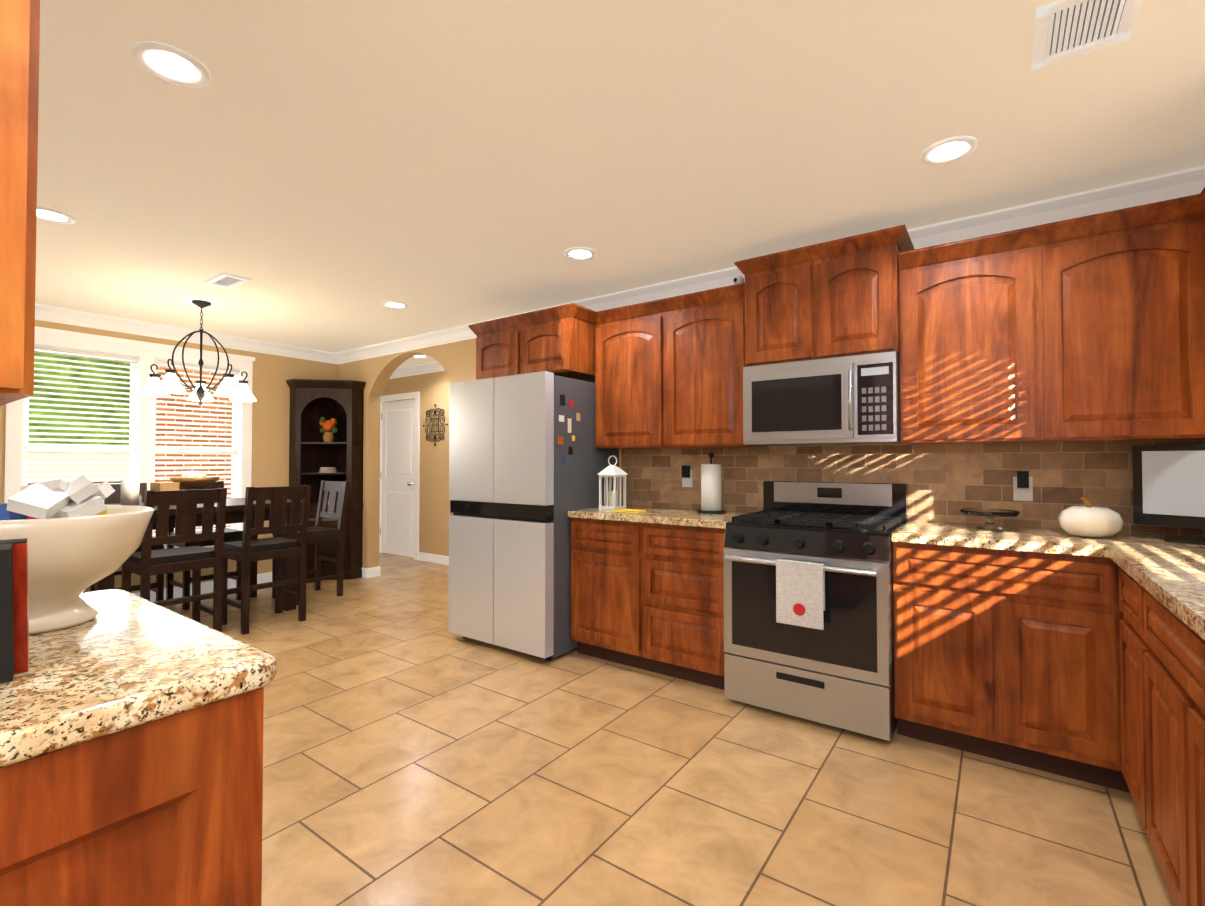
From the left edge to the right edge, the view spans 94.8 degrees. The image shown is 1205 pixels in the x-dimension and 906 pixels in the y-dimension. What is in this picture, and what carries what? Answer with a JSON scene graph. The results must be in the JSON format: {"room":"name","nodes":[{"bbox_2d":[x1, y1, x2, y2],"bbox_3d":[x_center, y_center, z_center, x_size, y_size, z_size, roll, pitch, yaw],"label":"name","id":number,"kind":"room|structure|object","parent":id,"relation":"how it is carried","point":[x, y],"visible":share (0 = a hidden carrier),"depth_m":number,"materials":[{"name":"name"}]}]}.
{"room":"kitchen","nodes":[
{"label":"kitchen","id":0,"kind":"room"},
{"bbox_2d":[0,320,337,592],"bbox_3d":[-4.753,0.072,3.903,0.140,2.440,5.870,-1,-1,36],"label":"wall","id":1,"kind":"structure","parent":0,"point":[272,374],"depth_m":5.64,"materials":[{"name":"paint"}]},
{"bbox_2d":[4,326,254,548],"bbox_3d":[-4.028,-0.045,4.868,0.200,1.845,1.740,-1,-1,36],"label":"window","id":2,"kind":"structure","parent":1,"relation":"in","point":[147,353],"depth_m":4.83,"materials":[{"name":"white wood"}]},
{"bbox_2d":[23,345,239,535],"bbox_3d":[-4.022,-0.039,4.864,0.045,1.583,1.476,-1,-1,36],"label":"window blinds","id":3,"kind":"object","parent":2,"relation":"attached to","point":[85,354],"visible":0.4,"depth_m":4.69,"materials":[{"name":"white plastic"}]},
{"bbox_2d":[35,304,334,363],"bbox_3d":[-4.621,-1.094,3.914,0.086,0.108,5.550,-1,-1,36],"label":"crown molding","id":4,"kind":"structure","parent":1,"relation":"attached to","point":[42,312],"depth_m":4.94,"materials":[{"name":"white wood"}]},
{"bbox_2d":[132,572,271,601],"bbox_3d":[-4.804,1.238,3.681,0.014,0.100,5.200,-1,-1,36],"label":"baseboard","id":5,"kind":"structure","parent":1,"relation":"attached to","point":[206,587],"depth_m":5.20,"materials":[{"name":"white wood"}]},
{"bbox_2d":[381,371,452,555],"bbox_3d":[-2.129,0.122,6.938,4.080,2.440,0.140,-1,-1,36],"label":"wall","id":6,"kind":"structure","parent":0,"point":[434,500],"depth_m":6.81,"materials":[{"name":"paint"}]},
{"bbox_2d":[380,399,414,556],"bbox_3d":[-2.706,0.325,7.272,0.800,2.025,0.122,-1,-1,36],"label":"hall door","id":7,"kind":"structure","parent":6,"relation":"in","point":[397,475],"depth_m":7.29,"materials":[{"name":"white wood"}]},
{"bbox_2d":[379,392,419,559],"bbox_3d":[-2.667,0.290,7.309,0.980,2.115,0.158,-1,-1,36],"label":"door frame","id":8,"kind":"structure","parent":6,"relation":"attached to","point":[415,395],"depth_m":6.99,"materials":[{"name":"white wood"}]},
{"bbox_2d":[389,361,444,378],"bbox_3d":[-2.195,-1.046,6.865,3.800,0.108,0.086,-1,-1,36],"label":"crown molding","id":9,"kind":"structure","parent":6,"relation":"attached to","point":[431,367],"depth_m":6.95,"materials":[{"name":"white wood"}]},
{"bbox_2d":[419,552,448,564],"bbox_3d":[-1.462,1.282,6.347,2.050,0.100,0.014,-1,-1,36],"label":"baseboard","id":10,"kind":"structure","parent":6,"relation":"attached to","point":[427,557],"depth_m":6.77,"materials":[{"name":"white wood"}]},
{"bbox_2d":[423,404,447,445],"bbox_3d":[-2.051,-0.341,6.789,0.474,0.514,0.024,-1,-1,36],"label":"decor","id":11,"kind":"object","parent":6,"relation":"attached to","point":[428,425],"visible":0.98,"depth_m":6.78,"materials":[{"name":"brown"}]},
{"bbox_2d":[35,0,1204,367],"bbox_3d":[-2.289,-1.206,2.857,9.310,0.080,7.000,-1,-1,36],"label":"ceiling","id":12,"kind":"structure","parent":0,"point":[327,174],"depth_m":2.09,"materials":[{"name":"paint"}]},
{"bbox_2d":[0,0,39,405],"bbox_3d":[-0.986,-0.618,0.567,0.362,1.090,0.534,-1,-1,36],"label":"upper cabinet","id":13,"kind":"object","parent":12,"relation":"hanging from","point":[19,54],"visible":1,"depth_m":0.65,"materials":[{"name":"brown wood"}]},
{"bbox_2d":[37,206,75,223],"bbox_3d":[-2.706,-1.163,2.712,0.190,0.010,0.190,-1,-1,36],"label":"recessed light","id":14,"kind":"object","parent":12,"relation":"in","point":[49,214],"visible":0.65,"depth_m":2.73,"materials":[{"name":"white"}]},
{"bbox_2d":[132,41,210,86],"bbox_3d":[-1.310,-1.179,1.690,0.190,0.010,0.190,-1,-1,36],"label":"recessed light","id":15,"kind":"object","parent":12,"relation":"in","point":[170,63],"visible":1,"depth_m":1.68,"materials":[{"name":"white"}]},
{"bbox_2d":[139,296,255,405],"bbox_3d":[-2.987,-0.749,4.167,0.722,0.790,0.698,-1,-1,36],"label":"chandelier","id":16,"kind":"object","parent":12,"relation":"hanging from","point":[156,386],"visible":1,"depth_m":4.09,"materials":[{"name":"black"}]},
{"bbox_2d":[204,272,250,289],"bbox_3d":[-2.505,-1.146,3.699,0.320,0.012,0.160,-1,-1,36],"label":"ceiling vent","id":17,"kind":"object","parent":12,"relation":"in","point":[226,280],"visible":0.98,"depth_m":3.69,"materials":[{"name":"white metal"}]},
{"bbox_2d":[382,301,407,308],"bbox_3d":[-1.595,-1.137,4.266,0.190,0.010,0.190,-1,-1,36],"label":"recessed light","id":18,"kind":"object","parent":12,"relation":"in","point":[395,305],"visible":0.98,"depth_m":4.25,"materials":[{"name":"white"}]},
{"bbox_2d":[413,354,427,357],"bbox_3d":[-2.089,-1.103,6.327,0.190,0.010,0.190,-1,-1,36],"label":"recessed light","id":19,"kind":"object","parent":12,"relation":"in","point":[421,356],"visible":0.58,"depth_m":6.34,"materials":[{"name":"white"}]},
{"bbox_2d":[564,247,595,259],"bbox_3d":[-0.131,-1.154,3.219,0.190,0.010,0.190,-1,-1,36],"label":"recessed light","id":20,"kind":"object","parent":12,"relation":"in","point":[578,253],"visible":1,"depth_m":3.21,"materials":[{"name":"white"}]},
{"bbox_2d":[920,136,977,164],"bbox_3d":[1.344,-1.172,2.153,0.190,0.010,0.190,-1,-1,36],"label":"recessed light","id":21,"kind":"object","parent":12,"relation":"in","point":[948,150],"visible":1,"depth_m":2.14,"materials":[{"name":"white"}]},
{"bbox_2d":[1031,0,1140,70],"bbox_3d":[1.326,-1.181,1.526,0.220,0.012,0.270,-1,-1,36],"label":"ceiling vent","id":22,"kind":"object","parent":12,"relation":"in","point":[1065,29],"visible":1,"depth_m":1.54,"materials":[{"name":"white metal"}]},
{"bbox_2d":[164,553,1174,905],"bbox_3d":[-2.289,1.304,2.816,9.310,0.060,7.000,-1,-1,36],"label":"floor","id":23,"kind":"structure","parent":0,"point":[416,753],"depth_m":2.05,"materials":[{"name":"tile"}]},
{"bbox_2d":[90,483,163,600],"bbox_3d":[-3.867,0.776,4.444,0.490,1.050,0.440,-1,-1,36],"label":"chair","id":24,"kind":"object","parent":23,"relation":"on","point":[157,586],"visible":0.17,"depth_m":4.48,"materials":[{"name":"brown wood"}]},
{"bbox_2d":[0,687,263,905],"bbox_3d":[-1.466,0.791,0.183,0.760,0.879,2.180,-1,-1,36],"label":"base cabinet","id":25,"kind":"object","parent":23,"relation":"on","point":[166,811],"visible":0.71,"depth_m":0.74,"materials":[{"name":"brown wood"}]},
{"bbox_2d":[0,589,276,767],"bbox_3d":[-1.486,0.331,0.224,0.850,0.040,2.210,-1,-1,36],"label":"countertop","id":26,"kind":"structure","parent":25,"relation":"on","point":[122,660],"depth_m":0.81,"materials":[{"name":"stone"}]},
{"bbox_2d":[0,538,28,682],"bbox_3d":[-0.899,0.216,0.672,0.276,0.198,0.120,1,-1,-41],"label":"photo frame","id":27,"kind":"object","parent":26,"relation":"on","point":[14,645],"visible":0.93,"depth_m":0.77,"materials":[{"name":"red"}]},
{"bbox_2d":[0,505,153,634],"bbox_3d":[-1.064,0.218,1.048,0.373,0.212,0.331,-1,-1,36],"label":"bowl","id":28,"kind":"object","parent":26,"relation":"on","point":[71,560],"visible":0.83,"depth_m":0.99,"materials":[{"name":"beige ceramic"}]},
{"bbox_2d":[0,475,114,519],"bbox_3d":[-1.066,0.097,1.043,0.248,0.112,0.213,-1,-1,36],"label":"contents","id":29,"kind":"object","parent":28,"relation":"in","point":[81,495],"visible":0.88,"depth_m":1.01,"materials":[{"name":"white paper"}]},
{"bbox_2d":[121,488,226,631],"bbox_3d":[-2.899,0.764,3.752,0.490,1.050,0.440,-1,-1,36],"label":"chair","id":30,"kind":"object","parent":23,"relation":"on","point":[146,562],"visible":0.83,"depth_m":3.67,"materials":[{"name":"brown wood"}]},
{"bbox_2d":[83,498,301,610],"bbox_3d":[-3.251,0.849,4.359,0.950,0.900,1.400,-1,-1,36],"label":"dining table","id":31,"kind":"object","parent":23,"relation":"on","point":[234,513],"visible":0.21,"depth_m":4.48,"materials":[{"name":"brown wood"}]},
{"bbox_2d":[121,478,179,504],"bbox_3d":[-3.452,0.296,4.220,0.355,0.200,0.275,-1,-1,36],"label":"decor","id":32,"kind":"object","parent":31,"relation":"on","point":[130,489],"visible":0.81,"depth_m":4.18,"materials":[{"name":"white paper"}]},
{"bbox_2d":[183,488,206,489],"bbox_3d":[-3.257,0.339,4.418,0.257,0.118,0.261,-1,-1,36],"label":"stand","id":33,"kind":"object","parent":31,"relation":"on","point":[193,488],"visible":0.35,"depth_m":4.37,"materials":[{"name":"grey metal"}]},
{"bbox_2d":[169,471,219,487],"bbox_3d":[-3.262,0.211,4.439,0.330,0.134,0.330,-1,-1,36],"label":"centerpiece bowl","id":34,"kind":"object","parent":33,"relation":"on","point":[193,479],"visible":0.98,"depth_m":4.36,"materials":[{"name":"brown wood"}]},
{"bbox_2d":[166,481,242,609],"bbox_3d":[-3.529,0.783,4.916,0.490,1.050,0.440,-1,-1,36],"label":"chair","id":35,"kind":"object","parent":23,"relation":"on","point":[231,535],"visible":0.4,"depth_m":4.83,"materials":[{"name":"brown wood"}]},
{"bbox_2d":[222,485,310,634],"bbox_3d":[-2.578,0.772,4.236,0.490,1.050,0.440,-1,-1,36],"label":"chair","id":36,"kind":"object","parent":23,"relation":"on","point":[246,551],"visible":0.96,"depth_m":4.14,"materials":[{"name":"brown wood"}]},
{"bbox_2d":[272,480,349,604],"bbox_3d":[-2.672,0.786,5.084,0.440,1.050,0.490,-1,-1,36],"label":"chair","id":37,"kind":"object","parent":23,"relation":"on","point":[317,534],"visible":0.83,"depth_m":5.12,"materials":[{"name":"brown wood"}]},
{"bbox_2d":[286,379,365,579],"bbox_3d":[-2.924,0.281,5.851,0.560,2.085,0.560,-1,-1,36],"label":"curio cabinet","id":38,"kind":"object","parent":23,"relation":"on","point":[312,403],"visible":0.75,"depth_m":5.85,"materials":[{"name":"brown wood"}]},
{"bbox_2d":[319,417,338,503],"bbox_3d":[-2.917,0.079,5.945,0.235,0.928,0.216,-1,-1,36],"label":"decor","id":39,"kind":"object","parent":38,"relation":"in","point":[328,426],"visible":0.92,"depth_m":5.90,"materials":[{"name":"orange"}]},
{"bbox_2d":[448,371,618,660],"bbox_3d":[-0.472,0.403,3.917,0.892,1.778,0.800,-1,-1,36],"label":"fridge","id":40,"kind":"object","parent":23,"relation":"on","point":[528,461],"visible":0.9,"depth_m":3.54,"materials":[{"name":"grey metal"}]},
{"bbox_2d":[571,517,726,689],"bbox_3d":[0.400,0.845,3.439,1.066,0.879,0.608,-1,-1,36],"label":"base cabinet","id":41,"kind":"object","parent":23,"relation":"on","point":[648,596],"visible":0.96,"depth_m":3.17,"materials":[{"name":"brown wood"}]},
{"bbox_2d":[568,505,751,528],"bbox_3d":[0.394,0.384,3.438,1.066,0.040,0.628,-1,-1,36],"label":"countertop","id":42,"kind":"structure","parent":41,"relation":"on","point":[675,516],"depth_m":3.25,"materials":[{"name":"stone"}]},
{"bbox_2d":[597,455,627,509],"bbox_3d":[0.066,0.191,3.610,0.150,0.350,0.150,-1,-1,36],"label":"lantern","id":43,"kind":"object","parent":42,"relation":"on","point":[611,497],"visible":1,"depth_m":3.59,"materials":[{"name":"white plastic"}]},
{"bbox_2d":[613,509,645,512],"bbox_3d":[0.168,0.357,3.423,0.180,0.012,0.100,-1,-1,36],"label":"cloth","id":44,"kind":"object","parent":42,"relation":"on","point":[629,510],"visible":1,"depth_m":3.39,"materials":[{"name":"yellow fabric"}]},
{"bbox_2d":[697,453,725,513],"bbox_3d":[0.663,0.179,3.380,0.170,0.365,0.170,-1,-1,36],"label":"paper towel","id":45,"kind":"object","parent":42,"relation":"on","point":[711,488],"visible":1,"depth_m":3.33,"materials":[{"name":"white paper"}]},
{"bbox_2d":[724,481,907,740],"bbox_3d":[1.094,0.717,2.839,0.752,1.115,0.724,-1,-1,36],"label":"range","id":46,"kind":"object","parent":23,"relation":"on","point":[838,671],"visible":1,"depth_m":2.61,"materials":[{"name":"silver metal"}]},
{"bbox_2d":[776,559,824,629],"bbox_3d":[0.907,0.645,2.543,0.210,0.289,0.035,-1,-1,36],"label":"towel","id":47,"kind":"object","parent":46,"relation":"hanging from","point":[800,593],"visible":0.96,"depth_m":2.53,"materials":[{"name":"fabric"}]},
{"bbox_2d":[893,542,1092,783],"bbox_3d":[1.751,0.829,2.473,0.727,0.880,0.608,-1,-1,36],"label":"base cabinet","id":48,"kind":"object","parent":23,"relation":"on","point":[1089,669],"depth_m":2.24,"materials":[{"name":"brown wood"}]},
{"bbox_2d":[892,520,1095,556],"bbox_3d":[1.730,0.368,2.484,0.690,0.040,0.628,-1,-1,36],"label":"countertop","id":49,"kind":"structure","parent":48,"relation":"on","point":[1015,538],"depth_m":2.32,"materials":[{"name":"stone"}]},
{"bbox_2d":[959,508,1020,530],"bbox_3d":[1.759,0.304,2.520,0.230,0.088,0.230,-1,-1,36],"label":"cake stand","id":50,"kind":"object","parent":49,"relation":"on","point":[988,514],"visible":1,"depth_m":2.50,"materials":[{"name":"clear glass"}]},
{"bbox_2d":[1089,556,1136,808],"bbox_3d":[1.992,0.815,1.666,0.714,0.880,0.463,-1,-1,36],"label":"base cabinet","id":51,"kind":"object","parent":23,"relation":"on","point":[1112,592],"depth_m":2.03,"materials":[{"name":"brown wood"}]},
{"bbox_2d":[1132,532,1204,547],"bbox_3d":[2.303,0.362,2.074,0.420,0.040,0.628,-1,-1,36],"label":"countertop","id":52,"kind":"structure","parent":51,"relation":"on","point":[1153,538],"depth_m":2.26,"materials":[{"name":"stone"}]},
{"bbox_2d":[1132,444,1204,544],"bbox_3d":[2.294,0.153,2.067,0.150,0.375,0.470,0,-1,-26],"label":"tv","id":53,"kind":"object","parent":52,"relation":"on","point":[1168,485],"visible":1,"depth_m":2.17,"materials":[{"name":"black glass"}]},
{"bbox_2d":[1133,579,1204,905],"bbox_3d":[1.822,0.811,1.380,0.658,0.880,0.311,-1,-1,36],"label":"base cabinet","id":54,"kind":"object","parent":23,"relation":"on","point":[1170,655],"depth_m":1.41,"materials":[{"name":"brown wood"}]},
{"bbox_2d":[1092,531,1204,639],"bbox_3d":[1.727,0.349,1.288,0.696,0.040,2.578,-1,-1,36],"label":"countertop","id":55,"kind":"structure","parent":54,"relation":"on","point":[1170,576],"depth_m":1.60,"materials":[{"name":"stone"}]},
{"bbox_2d":[1058,497,1122,536],"bbox_3d":[2.013,0.263,2.291,0.202,0.163,0.202,-1,-1,36],"label":"pumpkin","id":56,"kind":"object","parent":55,"relation":"on","point":[1088,520],"visible":1,"depth_m":2.23,"materials":[{"name":"white ceramic"}]},
{"bbox_2d":[1193,682,1204,905],"bbox_3d":[1.565,0.913,0.960,0.588,0.661,0.668,-1,-1,36],"label":"base cabinet","id":57,"kind":"object","parent":23,"relation":"on","point":[1198,687],"depth_m":1.19,"materials":[{"name":"brown wood"}]},
{"bbox_2d":[338,338,1198,567],"bbox_3d":[-0.667,0.084,4.676,8.810,2.440,0.140,-1,-1,36],"label":"wall","id":58,"kind":"structure","parent":0,"point":[456,361],"depth_m":5.91,"materials":[{"name":"paint"}]},
{"bbox_2d":[362,566,380,575],"bbox_3d":[-3.301,1.287,6.634,2.224,0.100,0.015,-1,-1,36],"label":"baseboard","id":59,"kind":"structure","parent":58,"relation":"attached to","point":[375,571],"depth_m":5.91,"materials":[{"name":"white wood"}]},
{"bbox_2d":[472,313,527,379],"bbox_3d":[-0.551,-0.722,4.150,0.522,0.405,0.598,-1,-1,36],"label":"upper cabinet","id":60,"kind":"object","parent":58,"relation":"attached to","point":[501,344],"depth_m":3.90,"materials":[{"name":"brown wood"}]},
{"bbox_2d":[528,303,591,381],"bbox_3d":[-0.246,-0.726,3.933,0.522,0.405,0.598,-1,-1,36],"label":"upper cabinet","id":61,"kind":"object","parent":58,"relation":"attached to","point":[559,338],"depth_m":3.64,"materials":[{"name":"brown wood"}]},
{"bbox_2d":[592,296,675,448],"bbox_3d":[0.289,-0.482,3.700,0.607,0.900,0.348,-1,-1,36],"label":"upper cabinet","id":62,"kind":"object","parent":58,"relation":"attached to","point":[634,347],"depth_m":3.54,"materials":[{"name":"brown wood"}]},
{"bbox_2d":[676,284,767,447],"bbox_3d":[0.662,-0.486,3.433,0.607,0.900,0.348,-1,-1,36],"label":"upper cabinet","id":63,"kind":"object","parent":58,"relation":"attached to","point":[709,377],"depth_m":3.25,"materials":[{"name":"brown wood"}]},
{"bbox_2d":[733,276,743,283],"bbox_3d":[0.804,-0.999,3.270,0.060,0.095,0.066,-1,-1,36],"label":"security camera","id":64,"kind":"object","parent":63,"relation":"attached to","point":[738,280],"visible":0.54,"depth_m":3.25,"materials":[{"name":"white plastic"}]},
{"bbox_2d":[335,166,1204,363],"bbox_3d":[-0.139,-1.090,4.179,7.070,0.108,0.086,-1,-1,36],"label":"crown molding","id":65,"kind":"structure","parent":58,"relation":"attached to","point":[1178,184],"depth_m":2.76,"materials":[{"name":"white"}]},
{"bbox_2d":[740,241,831,370],"bbox_3d":[1.082,-0.766,3.107,0.452,0.572,0.398,-1,-1,36],"label":"upper cabinet","id":66,"kind":"object","parent":58,"relation":"attached to","point":[786,296],"depth_m":2.94,"materials":[{"name":"brown wood"}]},
{"bbox_2d":[743,351,902,445],"bbox_3d":[1.185,-0.262,2.982,0.752,0.427,0.446,-1,-1,36],"label":"microwave","id":67,"kind":"object","parent":66,"relation":"attached to","point":[850,400],"visible":0.96,"depth_m":2.81,"materials":[{"name":"silver metal"}]},
{"bbox_2d":[832,227,907,357],"bbox_3d":[1.329,-0.769,2.930,0.452,0.572,0.398,-1,-1,36],"label":"upper cabinet","id":68,"kind":"object","parent":58,"relation":"attached to","point":[866,267],"depth_m":2.71,"materials":[{"name":"brown wood"}]},
{"bbox_2d":[622,440,1204,535],"bbox_3d":[1.448,0.158,3.067,3.216,0.398,0.011,-1,-1,36],"label":"backsplash","id":69,"kind":"structure","parent":58,"relation":"attached to","point":[946,482],"depth_m":2.84,"materials":[{"name":"tile"}]},
{"bbox_2d":[682,465,692,486],"bbox_3d":[0.554,0.154,3.674,0.074,0.143,0.042,-1,-1,36],"label":"electrical outlet plate","id":70,"kind":"object","parent":69,"relation":"attached to","point":[687,474],"depth_m":3.67,"materials":[{"name":"white plastic"}]},
{"bbox_2d":[1013,471,1032,500],"bbox_3d":[2.002,0.157,2.639,0.074,0.143,0.042,-1,-1,36],"label":"electrical outlet plate","id":71,"kind":"object","parent":69,"relation":"attached to","point":[1022,485],"depth_m":2.64,"materials":[{"name":"white plastic"}]},
{"bbox_2d":[900,231,1015,444],"bbox_3d":[1.776,-0.499,2.637,0.603,0.900,0.348,-1,-1,36],"label":"upper cabinet","id":72,"kind":"object","parent":58,"relation":"attached to","point":[956,298],"depth_m":2.54,"materials":[{"name":"brown wood"}]},
{"bbox_2d":[1012,196,1204,442],"bbox_3d":[2.127,-0.504,2.346,0.603,0.900,0.412,-1,-1,36],"label":"upper cabinet","id":73,"kind":"object","parent":58,"relation":"attached to","point":[1089,328],"depth_m":2.24,"materials":[{"name":"brown wood"}]},
{"bbox_2d":[1188,187,1204,438],"bbox_3d":[2.234,-0.529,1.759,0.402,0.930,0.571,-1,-1,36],"label":"upper cabinet","id":74,"kind":"object","parent":58,"relation":"attached to","point":[1196,203],"depth_m":2.09,"materials":[{"name":"brown wood"}]},
{"label":"outside","id":75,"kind":"structure","parent":0,"visible":0},
{"bbox_2d":[28,351,232,532],"bbox_3d":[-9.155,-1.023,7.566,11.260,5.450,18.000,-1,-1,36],"label":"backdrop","id":76,"kind":"structure","parent":75,"point":[109,416],"depth_m":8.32,"materials":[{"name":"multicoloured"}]}
]}

